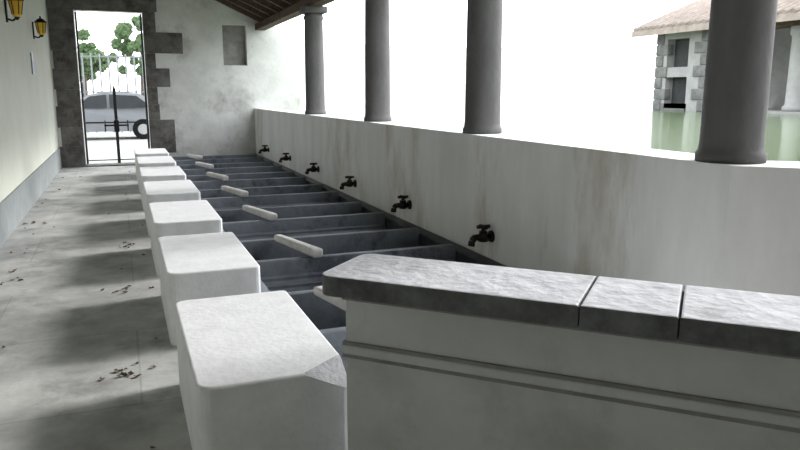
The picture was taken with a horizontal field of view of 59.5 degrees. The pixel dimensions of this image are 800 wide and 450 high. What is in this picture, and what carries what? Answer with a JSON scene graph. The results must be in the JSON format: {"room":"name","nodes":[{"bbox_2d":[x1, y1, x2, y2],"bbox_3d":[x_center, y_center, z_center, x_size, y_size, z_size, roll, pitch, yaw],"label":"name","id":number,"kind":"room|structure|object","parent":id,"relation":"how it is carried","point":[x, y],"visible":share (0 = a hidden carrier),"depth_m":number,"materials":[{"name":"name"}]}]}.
{"room":"public wash house","nodes":[
{"label":"public wash house","id":0,"kind":"room"},
{"bbox_2d":[0,0,58,201],"bbox_3d":[-3.565,-1.984,5.086,0.300,5.000,18.600,-4,12,-21],"label":"wall","id":1,"kind":"structure","parent":0,"point":[28,121],"depth_m":9.47,"materials":[{"name":"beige paint"}]},
{"bbox_2d":[4,0,23,21],"bbox_3d":[-4.611,-2.605,8.378,0.210,0.350,0.156,-4,12,-21],"label":"wall lantern","id":2,"kind":"object","parent":1,"relation":"attached to","point":[16,6],"visible":1,"depth_m":8.35,"materials":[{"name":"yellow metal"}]},
{"bbox_2d":[0,148,61,248],"bbox_3d":[-3.413,0.266,5.564,0.020,0.400,18.580,-4,12,-21],"label":"baseboard","id":3,"kind":"structure","parent":1,"relation":"attached to","point":[13,208],"depth_m":8.74,"materials":[{"name":"grey paint"}]},
{"bbox_2d":[30,52,34,74],"bbox_3d":[-5.545,-2.435,10.562,0.020,0.320,0.220,-4,12,-21],"label":"wall plaque","id":4,"kind":"object","parent":1,"relation":"attached to","point":[31,54],"visible":1,"depth_m":10.49,"materials":[{"name":"ceramic"}]},
{"bbox_2d":[32,16,46,38],"bbox_3d":[-5.673,-3.109,11.028,0.210,0.350,0.156,-4,12,-21],"label":"wall lantern","id":5,"kind":"object","parent":1,"relation":"attached to","point":[40,23],"visible":1,"depth_m":10.99,"materials":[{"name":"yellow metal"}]},
{"bbox_2d":[0,165,191,449],"bbox_3d":[-0.168,0.319,7.159,7.800,0.300,19.100,-4,12,-21],"label":"floor","id":6,"kind":"structure","parent":0,"point":[60,333],"depth_m":4.50,"materials":[{"name":"concrete"}]},
{"bbox_2d":[0,171,157,447],"bbox_3d":[-3.671,-0.027,8.109,1.298,0.020,12.194,-4,12,-21],"label":"fallen leaves","id":7,"kind":"object","parent":6,"relation":"on","point":[126,288],"visible":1,"depth_m":5.33,"materials":[{"name":"brown plant"}]},
{"bbox_2d":[134,148,168,179],"bbox_3d":[-4.514,-1.121,12.730,0.550,0.450,1.170,-4,12,-21],"label":"block","id":8,"kind":"object","parent":6,"relation":"on","point":[155,151],"depth_m":12.36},
{"bbox_2d":[136,156,175,192],"bbox_3d":[-3.877,-0.819,11.139,0.550,0.450,1.170,-4,12,-21],"label":"block","id":9,"kind":"object","parent":6,"relation":"on","point":[151,161],"depth_m":10.76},
{"bbox_2d":[139,166,185,210],"bbox_3d":[-3.239,-0.517,9.549,0.550,0.450,1.170,-4,12,-21],"label":"block","id":10,"kind":"object","parent":6,"relation":"on","point":[163,173],"depth_m":9.18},
{"bbox_2d":[143,180,200,236],"bbox_3d":[-2.601,-0.215,7.958,0.550,0.450,1.170,-4,12,-21],"label":"block","id":11,"kind":"object","parent":6,"relation":"on","point":[172,190],"depth_m":7.52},
{"bbox_2d":[148,200,222,275],"bbox_3d":[-1.963,0.088,6.368,0.550,0.450,1.170,-4,12,-21],"label":"block","id":12,"kind":"object","parent":6,"relation":"on","point":[174,218],"depth_m":5.91,"materials":[{"name":"white stone"}]},
{"bbox_2d":[157,232,260,345],"bbox_3d":[-1.326,0.390,4.777,0.550,0.450,1.170,-4,12,-21],"label":"block","id":13,"kind":"object","parent":6,"relation":"on","point":[208,265],"depth_m":4.31,"materials":[{"name":"white stone"}]},
{"bbox_2d":[175,290,347,449],"bbox_3d":[-0.674,0.691,3.192,0.580,0.450,1.170,-4,12,-21],"label":"block","id":14,"kind":"object","parent":6,"relation":"on","point":[256,373],"depth_m":2.73,"materials":[{"name":"white stone"}]},
{"bbox_2d":[172,153,507,373],"bbox_3d":[-1.740,-0.200,9.302,1.949,0.520,12.850,-4,12,-21],"label":"trough","id":15,"kind":"object","parent":6,"relation":"on","point":[310,211],"visible":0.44,"depth_m":7.13,"materials":[{"name":"grey stone"}]},
{"bbox_2d":[187,154,202,159],"bbox_3d":[-4.044,-1.349,13.749,0.083,0.075,0.796,-7,13,-33],"label":"bar","id":16,"kind":"object","parent":15,"relation":"in","point":[198,157],"visible":1,"depth_m":13.58,"materials":[{"name":"beige stone"}]},
{"bbox_2d":[195,162,213,168],"bbox_3d":[-3.406,-1.047,12.158,0.083,0.075,0.796,-7,13,-33],"label":"bar","id":17,"kind":"object","parent":15,"relation":"in","point":[206,165],"visible":1,"depth_m":12.02,"materials":[{"name":"beige stone"}]},
{"bbox_2d":[206,172,227,180],"bbox_3d":[-2.769,-0.744,10.568,0.083,0.075,0.796,-7,13,-33],"label":"bar","id":18,"kind":"object","parent":15,"relation":"in","point":[211,174],"visible":1,"depth_m":10.44,"materials":[{"name":"beige stone"}]},
{"bbox_2d":[221,186,247,196],"bbox_3d":[-2.131,-0.442,8.977,0.083,0.075,0.796,-7,13,-33],"label":"bar","id":19,"kind":"object","parent":15,"relation":"in","point":[239,192],"visible":1,"depth_m":8.83,"materials":[{"name":"beige stone"}]},
{"bbox_2d":[242,205,276,220],"bbox_3d":[-1.493,-0.140,7.387,0.083,0.075,0.796,-7,13,-33],"label":"bar","id":20,"kind":"object","parent":15,"relation":"in","point":[271,216],"visible":1,"depth_m":7.27,"materials":[{"name":"beige stone"}]},
{"bbox_2d":[274,234,322,257],"bbox_3d":[-0.856,0.162,5.797,0.083,0.075,0.796,-7,13,-33],"label":"bar","id":21,"kind":"object","parent":15,"relation":"in","point":[313,251],"visible":1,"depth_m":5.68,"materials":[{"name":"beige stone"}]},
{"bbox_2d":[313,286,345,310],"bbox_3d":[-0.311,0.471,4.170,0.083,0.075,0.796,-7,13,-33],"label":"bar","id":22,"kind":"object","parent":15,"relation":"in","point":[336,301],"visible":0.36,"depth_m":4.27,"materials":[{"name":"beige stone"}]},
{"bbox_2d":[46,0,300,167],"bbox_3d":[-4.753,-3.813,14.682,5.250,5.010,0.450,-4,12,-21],"label":"wall","id":23,"kind":"structure","parent":0,"point":[227,68],"depth_m":14.97,"materials":[{"name":"white paint"}]},
{"bbox_2d":[74,11,149,163],"bbox_3d":[-5.917,-2.807,14.478,1.260,3.050,0.080,-4,12,-21],"label":"iron gate","id":24,"kind":"object","parent":23,"relation":"attached to","point":[116,124],"visible":0.96,"depth_m":14.54,"materials":[{"name":"metal"}]},
{"bbox_2d":[46,0,182,167],"bbox_3d":[-5.751,-3.002,14.415,2.490,3.525,0.490,-4,12,-21],"label":"door frame","id":25,"kind":"structure","parent":23,"relation":"attached to","point":[65,71],"depth_m":14.06,"materials":[{"name":"stone"}]},
{"bbox_2d":[215,0,334,30],"bbox_3d":[0.036,-3.723,6.281,8.100,2.370,19.350,-4,12,-21],"label":"ceiling","id":26,"kind":"structure","parent":0,"point":[268,14],"depth_m":13.33,"materials":[{"name":"wood"}]},
{"bbox_2d":[254,108,799,295],"bbox_3d":[0.242,-0.483,8.168,2.733,1.400,16.180,-7,13,-31],"label":"wall","id":27,"kind":"structure","parent":0,"point":[548,204],"depth_m":4.63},
{"bbox_2d":[258,145,268,153],"bbox_3d":[-2.737,-1.518,14.040,0.215,0.169,0.110,-4,12,-21],"label":"water tap","id":28,"kind":"object","parent":27,"relation":"attached to","point":[264,149],"visible":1,"depth_m":14.02,"materials":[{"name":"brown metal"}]},
{"bbox_2d":[279,153,290,162],"bbox_3d":[-2.022,-1.180,12.257,0.215,0.169,0.110,-4,12,-21],"label":"water tap","id":29,"kind":"object","parent":27,"relation":"attached to","point":[285,158],"visible":1,"depth_m":12.24,"materials":[{"name":"brown metal"}]},
{"bbox_2d":[305,162,319,173],"bbox_3d":[-1.326,-0.850,10.521,0.215,0.169,0.110,-4,12,-21],"label":"water tap","id":30,"kind":"object","parent":27,"relation":"attached to","point":[313,168],"visible":1,"depth_m":10.50,"materials":[{"name":"brown metal"}]},
{"bbox_2d":[299,5,326,114],"bbox_3d":[-1.352,-2.584,11.056,0.360,1.650,0.360,-4,12,-21],"label":"stone column","id":31,"kind":"structure","parent":27,"relation":"on","point":[313,17],"depth_m":10.94,"materials":[{"name":"stone"}]},
{"bbox_2d":[339,176,356,189],"bbox_3d":[-0.666,-0.537,8.875,0.215,0.169,0.110,-4,12,-21],"label":"water tap","id":32,"kind":"object","parent":27,"relation":"attached to","point":[349,183],"visible":1,"depth_m":8.85,"materials":[{"name":"brown metal"}]},
{"bbox_2d":[364,0,391,121],"bbox_3d":[-0.270,-2.072,8.359,0.360,1.650,0.360,-4,12,-21],"label":"stone column","id":33,"kind":"structure","parent":27,"relation":"on","point":[377,24],"depth_m":8.27,"materials":[{"name":"stone"}]},
{"bbox_2d":[391,195,411,211],"bbox_3d":[0.005,-0.219,7.203,0.215,0.169,0.110,-4,12,-21],"label":"water tap","id":34,"kind":"object","parent":27,"relation":"attached to","point":[403,204],"visible":1,"depth_m":7.18,"materials":[{"name":"brown metal"}]},
{"bbox_2d":[468,224,494,246],"bbox_3d":[0.642,0.083,5.612,0.215,0.169,0.110,-4,12,-21],"label":"water tap","id":35,"kind":"object","parent":27,"relation":"attached to","point":[483,236],"visible":1,"depth_m":5.59,"materials":[{"name":"brown metal"}]},
{"bbox_2d":[463,0,502,133],"bbox_3d":[0.712,-1.607,5.910,0.360,1.650,0.360,-4,12,-21],"label":"stone column","id":36,"kind":"structure","parent":27,"relation":"on","point":[484,17],"depth_m":5.84,"materials":[{"name":"stone"}]},
{"bbox_2d":[695,0,777,163],"bbox_3d":[1.698,-1.139,3.451,0.360,1.650,0.360,-4,12,-21],"label":"stone column","id":37,"kind":"structure","parent":27,"relation":"on","point":[741,33],"depth_m":3.42,"materials":[{"name":"stone"}]},
{"bbox_2d":[322,254,799,449],"bbox_3d":[1.529,0.717,1.865,3.790,0.895,0.365,5,12,23],"label":"wall","id":38,"kind":"structure","parent":0,"point":[439,354],"depth_m":2.15,"materials":[{"name":"paint"}]},
{"label":"outside","id":39,"kind":"structure","parent":0,"visible":0},
{"bbox_2d":[632,0,799,114],"bbox_3d":[14.207,-3.612,13.160,5.593,5.784,22.900,-4,12,-21],"label":"building","id":40,"kind":"structure","parent":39,"point":[682,33],"depth_m":21.10,"materials":[{"name":"tile"}]},
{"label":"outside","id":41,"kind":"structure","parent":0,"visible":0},
{"bbox_2d":[300,105,799,161],"bbox_3d":[4.441,-1.565,14.584,12.819,1.230,31.950,-4,12,-21],"label":"pool","id":42,"kind":"object","parent":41,"point":[679,131],"visible":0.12,"depth_m":12.88,"materials":[{"name":"liquid"}]},
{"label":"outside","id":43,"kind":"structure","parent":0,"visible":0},
{"bbox_2d":[84,131,147,163],"bbox_3d":[-26.506,-4.030,30.234,33.000,0.330,43.900,-4,12,-21],"label":"ground","id":44,"kind":"structure","parent":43,"point":[101,145],"depth_m":20.23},
{"bbox_2d":[77,28,110,96],"bbox_3d":[-15.348,-7.231,34.084,2.533,4.531,2.583,-4,12,-21],"label":"tree","id":45,"kind":"object","parent":44,"relation":"on","point":[85,48],"visible":0.53,"depth_m":33.64,"materials":[{"name":"green plant"}]},
{"bbox_2d":[80,53,146,132],"bbox_3d":[-12.085,-4.881,25.954,8.930,2.900,0.052,-4,12,-21],"label":"railing","id":46,"kind":"object","parent":44,"relation":"on","point":[81,55],"visible":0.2,"depth_m":26.27,"materials":[{"name":"metal"}]},
{"bbox_2d":[81,92,149,138],"bbox_3d":[-9.801,-3.613,23.084,4.120,1.520,1.700,-4,12,-21],"label":"car","id":47,"kind":"object","parent":44,"relation":"on","point":[98,107],"visible":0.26,"depth_m":22.48,"materials":[{"name":"paint"}]},
{"bbox_2d":[109,16,146,95],"bbox_3d":[-11.154,-6.655,30.269,1.975,4.822,2.045,3,11,15],"label":"tree","id":48,"kind":"object","parent":44,"relation":"on","point":[123,30],"visible":0.47,"depth_m":29.56,"materials":[{"name":"green plant"}]},
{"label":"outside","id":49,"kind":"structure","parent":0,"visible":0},
{"bbox_2d":[299,43,655,109],"bbox_3d":[9.669,-6.419,33.508,37.000,3.700,0.400,-4,12,-21],"label":"wall","id":50,"kind":"structure","parent":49,"point":[419,75],"depth_m":31.47,"materials":[{"name":"white"}]}
]}

